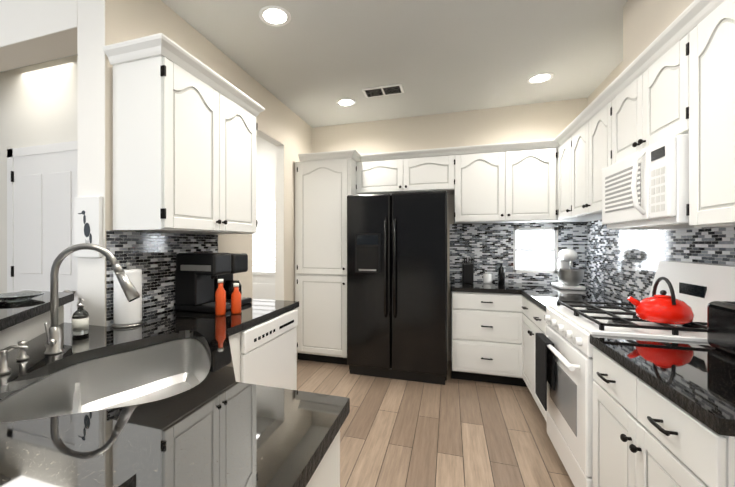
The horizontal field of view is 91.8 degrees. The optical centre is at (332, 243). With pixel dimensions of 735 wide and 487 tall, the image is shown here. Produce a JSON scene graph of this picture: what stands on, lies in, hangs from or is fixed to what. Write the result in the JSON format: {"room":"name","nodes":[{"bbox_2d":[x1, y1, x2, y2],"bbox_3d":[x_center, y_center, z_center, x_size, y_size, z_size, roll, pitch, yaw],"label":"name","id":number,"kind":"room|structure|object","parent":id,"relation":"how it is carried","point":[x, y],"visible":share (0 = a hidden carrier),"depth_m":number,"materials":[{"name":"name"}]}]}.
{"room":"kitchen","nodes":[
{"label":"kitchen","id":0,"kind":"room"},
{"bbox_2d":[0,0,76,71],"bbox_3d":[-3.669,-1.310,2.727,4.962,0.340,0.196,0,0,18],"label":"wall","id":1,"kind":"structure","parent":0,"point":[34,31],"depth_m":2.00,"materials":[{"name":"beige paint"}]},
{"bbox_2d":[0,55,77,322],"bbox_3d":[-3.492,-0.075,3.269,4.962,2.810,0.198,0,0,18],"label":"wall","id":2,"kind":"structure","parent":0,"point":[38,154],"depth_m":2.90,"materials":[{"name":"painted drywall"},{"name":"painted wood"},{"name":"dark bronze"}]},
{"bbox_2d":[77,0,311,358],"bbox_3d":[-0.803,-0.075,3.197,0.190,2.810,2.874,0,0,18],"label":"wall","id":3,"kind":"structure","parent":0,"point":[285,130],"depth_m":1.96,"materials":[{"name":"beige paint"}]},
{"bbox_2d":[74,196,101,257],"bbox_3d":[-1.258,-0.084,1.821,0.175,0.310,0.021,0,0,18],"label":"picture","id":4,"kind":"object","parent":3,"relation":"attached to","point":[87,219],"visible":0.9,"depth_m":1.81,"materials":[{"name":"white paper"}]},
{"bbox_2d":[106,230,217,326],"bbox_3d":[-1.011,0.202,2.239,0.011,0.538,0.905,0,0,18],"label":"backsplash","id":5,"kind":"structure","parent":3,"relation":"attached to","point":[154,253],"depth_m":2.09,"materials":[{"name":"grey tile"}]},
{"bbox_2d":[103,33,264,233],"bbox_3d":[-0.827,-0.529,2.186,0.369,0.920,0.980,0,0,18],"label":"upper cabinet","id":6,"kind":"object","parent":3,"relation":"attached to","point":[185,126],"visible":1,"depth_m":1.83,"materials":[{"name":"white wood"}]},
{"bbox_2d":[252,135,273,299],"bbox_3d":[-1.241,-0.076,4.817,1.831,2.810,0.069,0,0,18],"label":"window","id":7,"kind":"structure","parent":0,"point":[264,261],"depth_m":4.72,"materials":[{"name":"white glass"}]},
{"bbox_2d":[274,145,275,299],"bbox_3d":[-0.497,-0.075,4.167,0.011,2.810,0.760,0,0,18],"label":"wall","id":8,"kind":"structure","parent":0,"point":[274,145],"depth_m":4.65,"materials":[{"name":"white paint"}]},
{"bbox_2d":[1,0,627,127],"bbox_3d":[-1.256,-1.519,2.321,10.000,0.080,9.800,0,0,18],"label":"ceiling","id":9,"kind":"structure","parent":0,"point":[311,62],"depth_m":2.72,"materials":[{"name":"grey paint"}]},
{"bbox_2d":[259,5,290,26],"bbox_3d":[-0.377,-1.476,2.306,0.210,0.006,0.210,0,0,18],"label":"recessed light","id":10,"kind":"object","parent":9,"relation":"in","point":[272,15],"visible":1,"depth_m":2.29,"materials":[{"name":"white plastic"}]},
{"bbox_2d":[336,98,355,106],"bbox_3d":[0.139,-1.477,3.715,0.210,0.006,0.210,0,0,18],"label":"recessed light","id":11,"kind":"object","parent":9,"relation":"in","point":[345,102],"visible":1,"depth_m":3.71,"materials":[{"name":"white"}]},
{"bbox_2d":[362,83,403,97],"bbox_3d":[0.485,-1.471,3.422,0.380,0.015,0.200,0,0,18],"label":"ceiling vent","id":12,"kind":"object","parent":9,"relation":"in","point":[383,90],"visible":1,"depth_m":3.40,"materials":[{"name":"white metal"}]},
{"bbox_2d":[527,73,553,83],"bbox_3d":[1.855,-1.477,3.172,0.210,0.006,0.210,0,0,18],"label":"recessed light","id":13,"kind":"object","parent":9,"relation":"in","point":[537,78],"visible":1,"depth_m":3.17,"materials":[{"name":"white"}]},
{"bbox_2d":[297,359,573,486],"bbox_3d":[-1.256,1.356,2.323,10.000,0.050,9.800,0,0,18],"label":"floor","id":14,"kind":"structure","parent":0,"point":[451,432],"depth_m":2.48,"materials":[{"name":"brown wood"}]},
{"bbox_2d":[0,290,349,486],"bbox_3d":[-0.821,0.796,1.527,1.996,1.070,2.360,0,0,18],"label":"base cabinet","id":15,"kind":"object","parent":14,"relation":"on","point":[175,398],"visible":0.98,"depth_m":0.95,"materials":[{"name":"stone"}]},
{"bbox_2d":[0,340,28,374],"bbox_3d":[-1.076,0.376,1.208,0.178,0.090,0.151,0,0,18],"label":"soap dispenser","id":16,"kind":"object","parent":15,"relation":"on","point":[22,356],"visible":1,"depth_m":1.15,"materials":[{"name":"silver metal"}]},
{"bbox_2d":[0,291,44,300],"bbox_3d":[-1.469,0.248,1.645,0.210,0.024,0.210,0,0,18],"label":"glass dish","id":17,"kind":"object","parent":15,"relation":"on","point":[15,296],"visible":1,"depth_m":1.66,"materials":[{"name":"white"}]},
{"bbox_2d":[72,298,88,334],"bbox_3d":[-1.175,0.337,1.649,0.065,0.166,0.065,0,0,18],"label":"soap bottle","id":18,"kind":"object","parent":15,"relation":"on","point":[80,320],"visible":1,"depth_m":1.63,"materials":[{"name":"clear glass"}]},
{"bbox_2d":[44,243,139,354],"bbox_3d":[-0.947,0.209,1.377,0.298,0.422,0.226,0,0,18],"label":"faucet","id":19,"kind":"object","parent":15,"relation":"on","point":[53,344],"visible":1,"depth_m":1.37,"materials":[{"name":"silver metal"}]},
{"bbox_2d":[112,262,142,327],"bbox_3d":[-1.063,0.257,1.838,0.140,0.326,0.140,0,0,18],"label":"paper towel","id":20,"kind":"object","parent":15,"relation":"on","point":[126,313],"visible":0.83,"depth_m":1.79,"materials":[{"name":"white paper"}]},
{"bbox_2d":[175,252,230,312],"bbox_3d":[-0.812,0.240,2.260,0.320,0.360,0.194,0,0,18],"label":"coffee maker","id":21,"kind":"object","parent":15,"relation":"on","point":[197,274],"visible":0.96,"depth_m":2.19,"materials":[{"name":"black plastic"}]},
{"bbox_2d":[215,279,240,315],"bbox_3d":[-0.622,0.315,2.108,0.152,0.210,0.060,0,0,-31],"label":"bottles","id":22,"kind":"object","parent":15,"relation":"on","point":[220,301],"visible":1,"depth_m":2.08,"materials":[{"name":"orange glass"}]},
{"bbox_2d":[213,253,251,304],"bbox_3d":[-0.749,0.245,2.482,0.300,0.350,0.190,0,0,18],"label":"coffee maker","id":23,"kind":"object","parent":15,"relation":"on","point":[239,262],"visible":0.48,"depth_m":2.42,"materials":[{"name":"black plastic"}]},
{"bbox_2d":[347,191,446,384],"bbox_3d":[0.707,0.420,3.765,0.970,1.820,0.833,0,0,18],"label":"fridge","id":24,"kind":"object","parent":14,"relation":"on","point":[396,285],"visible":1,"depth_m":3.41,"materials":[{"name":"black metal"}]},
{"bbox_2d":[451,309,521,385],"bbox_3d":[1.525,0.896,3.585,0.615,0.869,0.656,0,0,18],"label":"base cabinet","id":25,"kind":"object","parent":14,"relation":"on","point":[486,344],"depth_m":3.32,"materials":[{"name":"white wood"}]},
{"bbox_2d":[450,281,635,312],"bbox_3d":[1.711,0.440,3.076,1.306,0.040,1.506,0,0,18],"label":"countertop","id":26,"kind":"structure","parent":25,"relation":"on","point":[520,297],"depth_m":3.25,"materials":[{"name":"stone"}]},
{"bbox_2d":[462,257,504,283],"bbox_3d":[1.594,0.284,3.753,0.422,0.270,0.140,0,0,18],"label":"canisters","id":27,"kind":"object","parent":26,"relation":"on","point":[468,272],"depth_m":3.73,"materials":[{"name":"black plastic"}]},
{"bbox_2d":[551,248,585,289],"bbox_3d":[2.214,0.233,3.336,0.210,0.373,0.365,0,0,18],"label":"stand mixer","id":28,"kind":"object","parent":26,"relation":"on","point":[569,278],"visible":0.98,"depth_m":3.22,"materials":[{"name":"white metal"}]},
{"bbox_2d":[522,313,680,421],"bbox_3d":[1.911,0.896,2.697,0.689,0.869,0.910,0,0,18],"label":"base cabinet","id":29,"kind":"object","parent":14,"relation":"on","point":[532,323],"depth_m":2.85,"materials":[{"name":"white wood"}]},
{"bbox_2d":[535,261,734,486],"bbox_3d":[1.605,0.719,1.913,0.776,1.225,0.756,0,0,18],"label":"range","id":30,"kind":"object","parent":14,"relation":"on","point":[564,379],"visible":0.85,"depth_m":1.83,"materials":[{"name":"white metal"}]},
{"bbox_2d":[627,277,693,324],"bbox_3d":[1.582,0.266,1.715,0.237,0.212,0.210,0,0,18],"label":"kettle","id":31,"kind":"object","parent":30,"relation":"on","point":[662,307],"visible":1,"depth_m":1.65,"materials":[{"name":"red metal"}]},
{"bbox_2d":[590,341,734,486],"bbox_3d":[1.401,0.897,1.149,0.689,0.869,0.810,0,0,18],"label":"base cabinet","id":32,"kind":"object","parent":14,"relation":"on","point":[663,412],"depth_m":1.19,"materials":[{"name":"white wood"}]},
{"bbox_2d":[590,334,734,436],"bbox_3d":[1.394,0.441,1.140,0.699,0.040,0.830,0,0,18],"label":"countertop","id":33,"kind":"structure","parent":32,"relation":"on","point":[699,375],"depth_m":1.18,"materials":[{"name":"black stone"}]},
{"bbox_2d":[707,301,734,355],"bbox_3d":[1.556,0.324,1.286,0.170,0.192,0.292,0,0,18],"label":"toaster","id":34,"kind":"object","parent":33,"relation":"on","point":[721,325],"visible":0.98,"depth_m":1.36,"materials":[{"name":"black"}]},
{"bbox_2d":[312,98,587,360],"bbox_3d":[0.845,-0.075,4.231,6.400,2.810,0.120,0,0,18],"label":"wall","id":35,"kind":"structure","parent":0,"point":[535,249],"depth_m":3.93,"materials":[{"name":"beige paint"}]},
{"bbox_2d":[295,139,559,364],"bbox_3d":[0.912,0.170,3.820,2.652,2.320,0.611,0,0,18],"label":"upper cabinet","id":36,"kind":"object","parent":35,"relation":"attached to","point":[513,182],"visible":0.96,"depth_m":3.81,"materials":[{"name":"white wood"}]},
{"bbox_2d":[450,222,585,284],"bbox_3d":[1.937,0.126,3.802,1.303,0.688,0.011,0,0,18],"label":"backsplash","id":37,"kind":"structure","parent":35,"relation":"attached to","point":[488,246],"depth_m":3.84,"materials":[{"name":"grey tile"}]},
{"bbox_2d":[588,0,693,221],"bbox_3d":[1.375,-0.073,0.209,0.420,2.810,7.430,0,0,18],"label":"wall","id":38,"kind":"structure","parent":0,"point":[646,23],"depth_m":2.01,"materials":[{"name":"beige paint"}]},
{"bbox_2d":[555,128,566,221],"bbox_3d":[2.227,-0.605,3.097,0.334,0.770,0.445,0,0,18],"label":"upper cabinet","id":39,"kind":"object","parent":38,"relation":"attached to","point":[561,139],"depth_m":3.24,"materials":[{"name":"white wood"}]},
{"bbox_2d":[559,220,593,221],"bbox_3d":[2.343,-0.570,3.452,0.334,0.700,0.415,0,0,18],"label":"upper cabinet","id":40,"kind":"object","parent":38,"relation":"attached to","point":[559,220],"depth_m":3.39,"materials":[{"name":"white"}]},
{"bbox_2d":[567,88,606,219],"bbox_3d":[2.054,-0.604,2.574,0.334,0.770,0.898,0,0,18],"label":"upper cabinet","id":41,"kind":"object","parent":38,"relation":"attached to","point":[586,134],"depth_m":2.65,"materials":[{"name":"white wood"}]},
{"bbox_2d":[607,16,682,166],"bbox_3d":[1.814,-0.739,1.843,0.334,0.500,0.760,0,0,18],"label":"upper cabinet","id":42,"kind":"object","parent":38,"relation":"attached to","point":[676,76],"depth_m":1.84,"materials":[{"name":"white wood"}]},
{"bbox_2d":[602,134,693,229],"bbox_3d":[1.760,-0.282,1.862,0.450,0.394,0.736,0,0,18],"label":"microwave","id":43,"kind":"object","parent":42,"relation":"attached to","point":[647,188],"visible":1,"depth_m":1.73,"materials":[{"name":"white plastic"}]},
{"bbox_2d":[586,220,734,300],"bbox_3d":[2.088,0.127,2.111,0.011,0.688,3.129,0,0,18],"label":"backsplash","id":44,"kind":"structure","parent":38,"relation":"attached to","point":[624,263],"depth_m":2.56,"materials":[{"name":"grey tile"}]},
{"bbox_2d":[683,0,734,227],"bbox_3d":[1.574,-0.528,1.113,0.334,0.920,0.772,0,0,18],"label":"upper cabinet","id":45,"kind":"object","parent":38,"relation":"attached to","point":[709,25],"depth_m":1.41,"materials":[{"name":"white wood"}]}
]}

